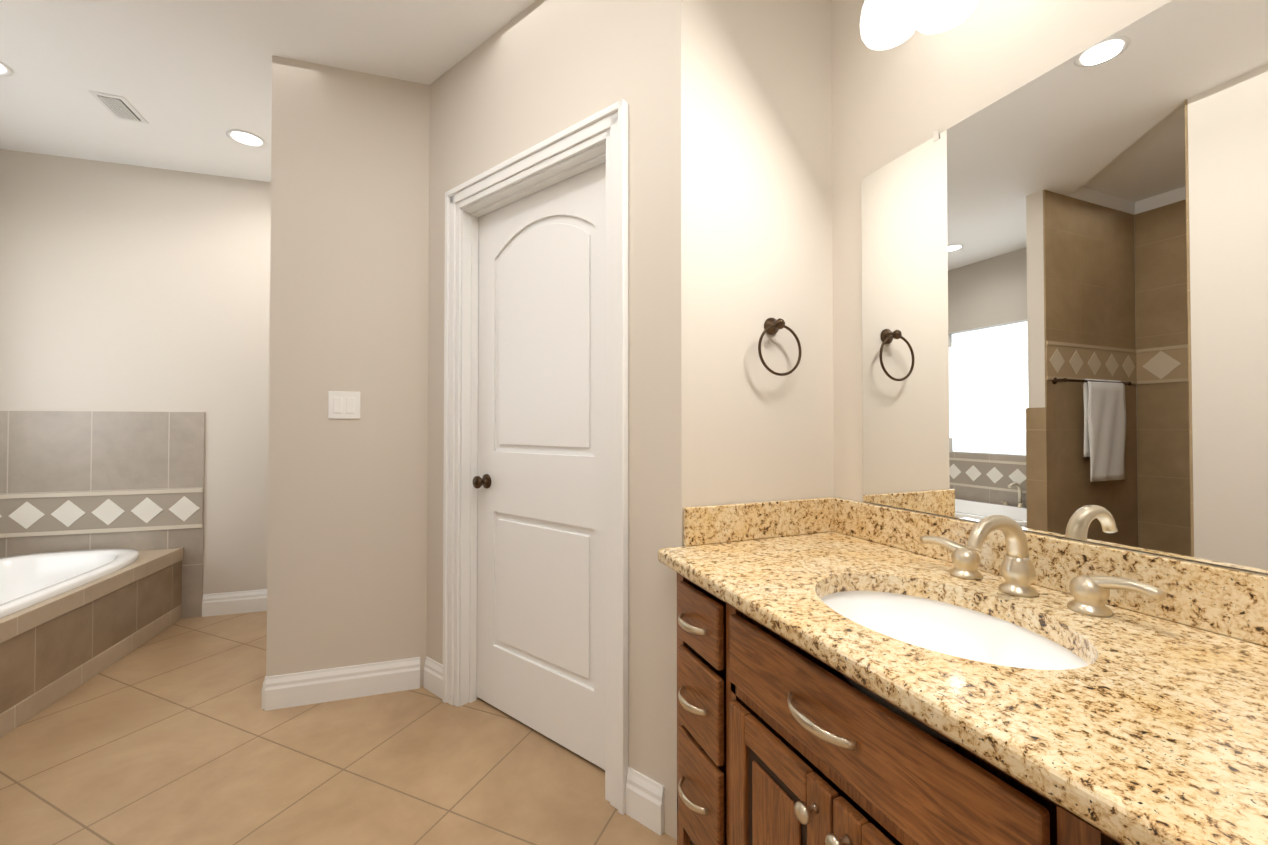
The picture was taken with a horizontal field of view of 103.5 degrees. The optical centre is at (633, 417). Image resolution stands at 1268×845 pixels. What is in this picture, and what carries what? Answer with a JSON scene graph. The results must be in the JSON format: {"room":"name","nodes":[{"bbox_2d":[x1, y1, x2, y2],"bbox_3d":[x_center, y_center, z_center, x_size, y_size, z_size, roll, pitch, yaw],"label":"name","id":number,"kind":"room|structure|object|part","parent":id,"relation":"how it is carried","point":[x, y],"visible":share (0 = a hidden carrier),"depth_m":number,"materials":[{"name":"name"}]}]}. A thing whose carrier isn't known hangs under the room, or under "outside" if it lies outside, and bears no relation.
{"room":"bathroom","nodes":[
{"label":"bathroom","id":0,"kind":"room"},
{"bbox_2d":[0,149,270,593],"bbox_3d":[-2.382,-0.143,3.171,3.250,2.680,0.140,0,-1,-17],"label":"wall","id":1,"kind":"structure","parent":0,"point":[127,288],"depth_m":2.96,"materials":[{"name":"beige paint"}]},
{"bbox_2d":[0,411,204,618],"bbox_3d":[-3.110,0.578,2.855,1.074,1.230,0.010,0,-1,-17],"label":"wall tile","id":2,"kind":"structure","parent":1,"relation":"attached to","point":[65,451],"depth_m":2.88,"materials":[{"name":"beige tile"}]},
{"bbox_2d":[0,488,202,537],"bbox_3d":[-3.108,0.540,2.846,1.070,0.235,0.007,0,-1,-17],"label":"tile band","id":3,"kind":"object","parent":2,"relation":"attached to","point":[39,514],"visible":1,"depth_m":2.86,"materials":[{"name":"beige tile"}]},
{"bbox_2d":[202,589,266,616],"bbox_3d":[-2.234,1.131,3.118,0.757,0.130,0.016,0,-1,-17],"label":"baseboard","id":4,"kind":"structure","parent":1,"relation":"attached to","point":[226,603],"depth_m":3.05,"materials":[{"name":"white wood"}]},
{"bbox_2d":[261,676,265,708],"bbox_3d":[-1.690,1.125,2.624,0.016,0.130,1.252,0,-1,-17],"label":"baseboard","id":5,"kind":"structure","parent":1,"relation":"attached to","point":[262,696],"depth_m":2.03,"materials":[{"name":"white wood"}]},
{"bbox_2d":[0,0,535,181],"bbox_3d":[-1.097,-1.557,1.036,4.252,0.090,5.800,0,-1,-22],"label":"ceiling","id":6,"kind":"structure","parent":0,"point":[190,81],"depth_m":2.09,"materials":[{"name":"white paint"}]},
{"bbox_2d":[0,62,12,76],"bbox_3d":[-2.743,-1.494,2.098,0.170,0.007,0.170,0,-1,-22],"label":"recessed light","id":7,"kind":"object","parent":6,"relation":"in","point":[6,70],"visible":1,"depth_m":2.15,"materials":[{"name":"white glass"}]},
{"bbox_2d":[88,90,148,123],"bbox_3d":[-2.471,-1.488,2.401,0.124,0.010,0.216,0,-1,-22],"label":"ceiling vent","id":8,"kind":"object","parent":6,"relation":"in","point":[119,107],"visible":1,"depth_m":2.39,"materials":[{"name":"silver metal"}]},
{"bbox_2d":[226,129,265,147],"bbox_3d":[-2.066,-1.486,2.663,0.170,0.007,0.170,0,-1,-22],"label":"recessed light","id":9,"kind":"object","parent":6,"relation":"in","point":[246,138],"visible":1,"depth_m":2.66,"materials":[{"name":"white glass"}]},
{"bbox_2d":[0,611,693,844],"bbox_3d":[-1.097,1.218,0.999,4.252,0.100,5.800,0,-1,-22],"label":"floor","id":10,"kind":"structure","parent":0,"point":[174,734],"depth_m":1.68,"materials":[{"name":"tile"}]},
{"bbox_2d":[0,547,182,737],"bbox_3d":[-2.843,0.851,2.063,0.974,0.662,1.730,0,-1,-22],"label":"bathtub","id":11,"kind":"object","parent":10,"relation":"on","point":[70,621],"visible":1,"depth_m":2.31,"materials":[{"name":"tile"}]},
{"bbox_2d":[659,561,1133,844],"bbox_3d":[0.705,0.772,0.580,0.618,0.780,1.910,0,-1,-22],"label":"bathroom vanity","id":12,"kind":"object","parent":10,"relation":"on","point":[778,744],"depth_m":0.88,"materials":[{"name":"brown wood"}]},
{"bbox_3d":[0.134,0.926,1.222,0.038,0.020,0.125,0,-1,-22],"label":"handle","id":13,"kind":"part","parent":12,"relation":"part of","materials":[{"name":"silver metal"}]},
{"bbox_3d":[0.134,0.696,1.226,0.038,0.020,0.125,0,-1,-22],"label":"handle","id":14,"kind":"part","parent":12,"relation":"part of","materials":[{"name":"silver metal"}]},
{"bbox_3d":[0.134,0.507,1.228,0.038,0.020,0.125,0,-1,-22],"label":"handle","id":15,"kind":"part","parent":12,"relation":"part of","materials":[{"name":"silver metal"}]},
{"bbox_3d":[0.162,0.701,1.237,0.020,0.197,0.204,0,-1,-22],"label":"drawer","id":16,"kind":"part","parent":12,"relation":"part of","materials":[{"name":"brown wood"}]},
{"bbox_3d":[0.162,0.507,1.239,0.020,0.148,0.204,0,-1,-22],"label":"drawer","id":17,"kind":"part","parent":12,"relation":"part of","materials":[{"name":"brown wood"}]},
{"bbox_3d":[0.162,0.938,1.234,0.020,0.246,0.204,0,-1,-22],"label":"drawer","id":18,"kind":"part","parent":12,"relation":"part of","materials":[{"name":"brown wood"}]},
{"bbox_3d":[0.273,0.843,0.957,0.020,0.446,0.302,0,-1,-22],"label":"door","id":19,"kind":"part","parent":12,"relation":"part of","materials":[{"name":"brown wood"}]},
{"bbox_3d":[0.290,0.661,0.840,0.036,0.033,0.032,0,-1,-22],"label":"knob","id":20,"kind":"part","parent":12,"relation":"part of","materials":[{"name":"silver metal"}]},
{"bbox_3d":[0.295,0.502,0.827,0.038,0.020,0.157,0,-1,-22],"label":"handle","id":21,"kind":"part","parent":12,"relation":"part of","materials":[{"name":"silver metal"}]},
{"bbox_3d":[0.317,0.660,0.773,0.036,0.033,0.032,0,-1,-22],"label":"knob","id":22,"kind":"part","parent":12,"relation":"part of","materials":[{"name":"silver metal"}]},
{"bbox_3d":[0.388,0.839,0.672,0.020,0.446,0.302,0,-1,-22],"label":"door","id":23,"kind":"part","parent":12,"relation":"part of","materials":[{"name":"brown wood"}]},
{"bbox_3d":[0.331,0.502,0.819,0.020,0.148,0.609,0,-1,-22],"label":"drawer","id":24,"kind":"part","parent":12,"relation":"part of","materials":[{"name":"brown wood"}]},
{"bbox_3d":[0.483,0.771,0.491,0.020,0.780,1.910,0,-1,-22],"label":"frame","id":25,"kind":"part","parent":12,"relation":"part of","materials":[{"name":"brown wood"}]},
{"bbox_2d":[658,529,1267,844],"bbox_3d":[0.706,0.362,0.581,0.620,0.039,1.920,0,-1,-22],"label":"countertop","id":26,"kind":"structure","parent":12,"relation":"on","point":[1163,740],"depth_m":0.62,"materials":[{"name":"beige stone"}]},
{"bbox_2d":[794,577,1125,688],"bbox_3d":[0.540,0.453,0.901,0.406,0.159,0.511,0,-1,-22],"label":"sink","id":27,"kind":"object","parent":26,"relation":"in","point":[1004,649],"depth_m":1.00,"materials":[{"name":"white ceramic"}]},
{"bbox_2d":[918,515,1173,616],"bbox_3d":[0.719,0.268,0.979,0.184,0.158,0.429,0,-1,-22],"label":"faucet","id":28,"kind":"object","parent":26,"relation":"on","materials":[{"name":"silver metal"}]},
{"bbox_2d":[266,55,429,685],"bbox_3d":[-1.341,-0.149,2.759,0.719,2.680,1.268,0,-1,-17],"label":"wall","id":29,"kind":"structure","parent":0,"point":[347,498],"depth_m":2.13,"materials":[{"name":"beige paint"}]},
{"bbox_2d":[264,657,419,710],"bbox_3d":[-1.217,1.114,2.108,0.578,0.137,0.015,0,-1,-17],"label":"baseboard","id":30,"kind":"structure","parent":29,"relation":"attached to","point":[315,686],"depth_m":2.10,"materials":[{"name":"white wood"}]},
{"bbox_2d":[328,391,359,418],"bbox_3d":[-1.231,-0.054,2.122,0.120,0.116,0.009,0,-1,-17],"label":"light switch","id":31,"kind":"object","parent":29,"relation":"attached to","point":[343,405],"visible":1,"depth_m":2.12,"materials":[{"name":"white plastic"}]},
{"bbox_2d":[426,0,681,839],"bbox_3d":[-0.294,-0.159,2.000,1.420,2.680,0.420,-1,-1,38],"label":"wall","id":32,"kind":"structure","parent":0,"point":[534,73],"depth_m":1.50,"materials":[{"name":"beige paint"}]},
{"bbox_2d":[423,657,442,698],"bbox_3d":[-0.854,1.118,2.148,0.168,0.130,0.016,-1,-1,39],"label":"baseboard","id":33,"kind":"structure","parent":32,"relation":"attached to","point":[433,676],"depth_m":2.15,"materials":[{"name":"white wood"}]},
{"bbox_2d":[442,99,627,814],"bbox_3d":[-0.370,0.112,1.849,0.978,2.135,0.147,-1,-1,38],"label":"door frame","id":34,"kind":"structure","parent":32,"relation":"attached to","point":[609,125],"depth_m":1.82,"materials":[{"name":"white wood"}]},
{"bbox_2d":[477,162,605,769],"bbox_3d":[-0.343,0.153,1.883,0.790,2.029,0.035,-1,-1,38],"label":"door","id":35,"kind":"structure","parent":32,"relation":"in","point":[560,488],"depth_m":1.85,"materials":[{"name":"white wood"}]},
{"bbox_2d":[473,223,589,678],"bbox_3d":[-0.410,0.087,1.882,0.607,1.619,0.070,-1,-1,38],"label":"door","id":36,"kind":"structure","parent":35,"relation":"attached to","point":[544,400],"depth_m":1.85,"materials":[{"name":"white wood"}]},
{"bbox_3d":[-0.627,0.262,2.045,0.060,0.060,0.060,-1,-1,38],"label":"knob","id":37,"kind":"part","parent":36,"relation":"part of","materials":[{"name":"brown metal"}]},
{"bbox_3d":[-0.350,0.652,1.867,0.504,0.489,0.008,-1,-1,38],"label":"panel","id":38,"kind":"part","parent":36,"relation":"part of","materials":[{"name":"white wood"}]},
{"bbox_3d":[-0.350,-0.308,1.879,0.504,0.829,0.008,-1,-1,38],"label":"panel","id":39,"kind":"part","parent":36,"relation":"part of","materials":[{"name":"white wood"}]},
{"bbox_2d":[626,767,663,835],"bbox_3d":[0.030,1.109,1.449,0.128,0.130,0.016,-1,-1,38],"label":"baseboard","id":40,"kind":"structure","parent":32,"relation":"attached to","point":[644,800],"depth_m":1.44,"materials":[{"name":"white wood"}]},
{"bbox_2d":[681,0,833,839],"bbox_3d":[0.359,-0.165,1.561,0.544,2.680,0.140,0,-1,-22],"label":"wall","id":41,"kind":"structure","parent":0,"point":[756,176],"depth_m":1.49,"materials":[{"name":"beige paint"}]},
{"bbox_2d":[684,497,833,544],"bbox_3d":[0.390,0.301,1.479,0.538,0.105,0.020,0,-1,-22],"label":"backsplash","id":42,"kind":"structure","parent":41,"relation":"attached to","point":[703,525],"depth_m":1.45,"materials":[{"name":"beige stone"}]},
{"bbox_2d":[758,318,801,375],"bbox_3d":[0.424,-0.212,1.484,0.154,0.180,0.052,0,-1,-22],"label":"towel ring","id":43,"kind":"object","parent":41,"relation":"attached to","point":[772,326],"visible":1,"depth_m":1.47,"materials":[{"name":"brown metal"}]},
{"bbox_2d":[834,497,1267,644],"bbox_3d":[0.988,0.291,0.684,0.020,0.105,1.900,0,-1,-22],"label":"backsplash","id":44,"kind":"structure","parent":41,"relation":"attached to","point":[1232,602],"depth_m":0.87,"materials":[{"name":"beige stone"}]},
{"bbox_2d":[860,0,978,49],"bbox_3d":[0.746,-1.002,1.046,0.215,0.240,0.586,0,-1,-22],"label":"sconce","id":45,"kind":"object","parent":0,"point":[886,24],"visible":1,"depth_m":1.17,"materials":[{"name":"white glass"}]},
{"bbox_2d":[831,0,1267,574],"bbox_3d":[1.162,-0.179,0.466,0.149,2.680,2.772,0,-1,-22],"label":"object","id":46,"kind":"object","parent":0,"point":[1064,299],"depth_m":1.01,"materials":[{"name":"beige paint"}]}
]}

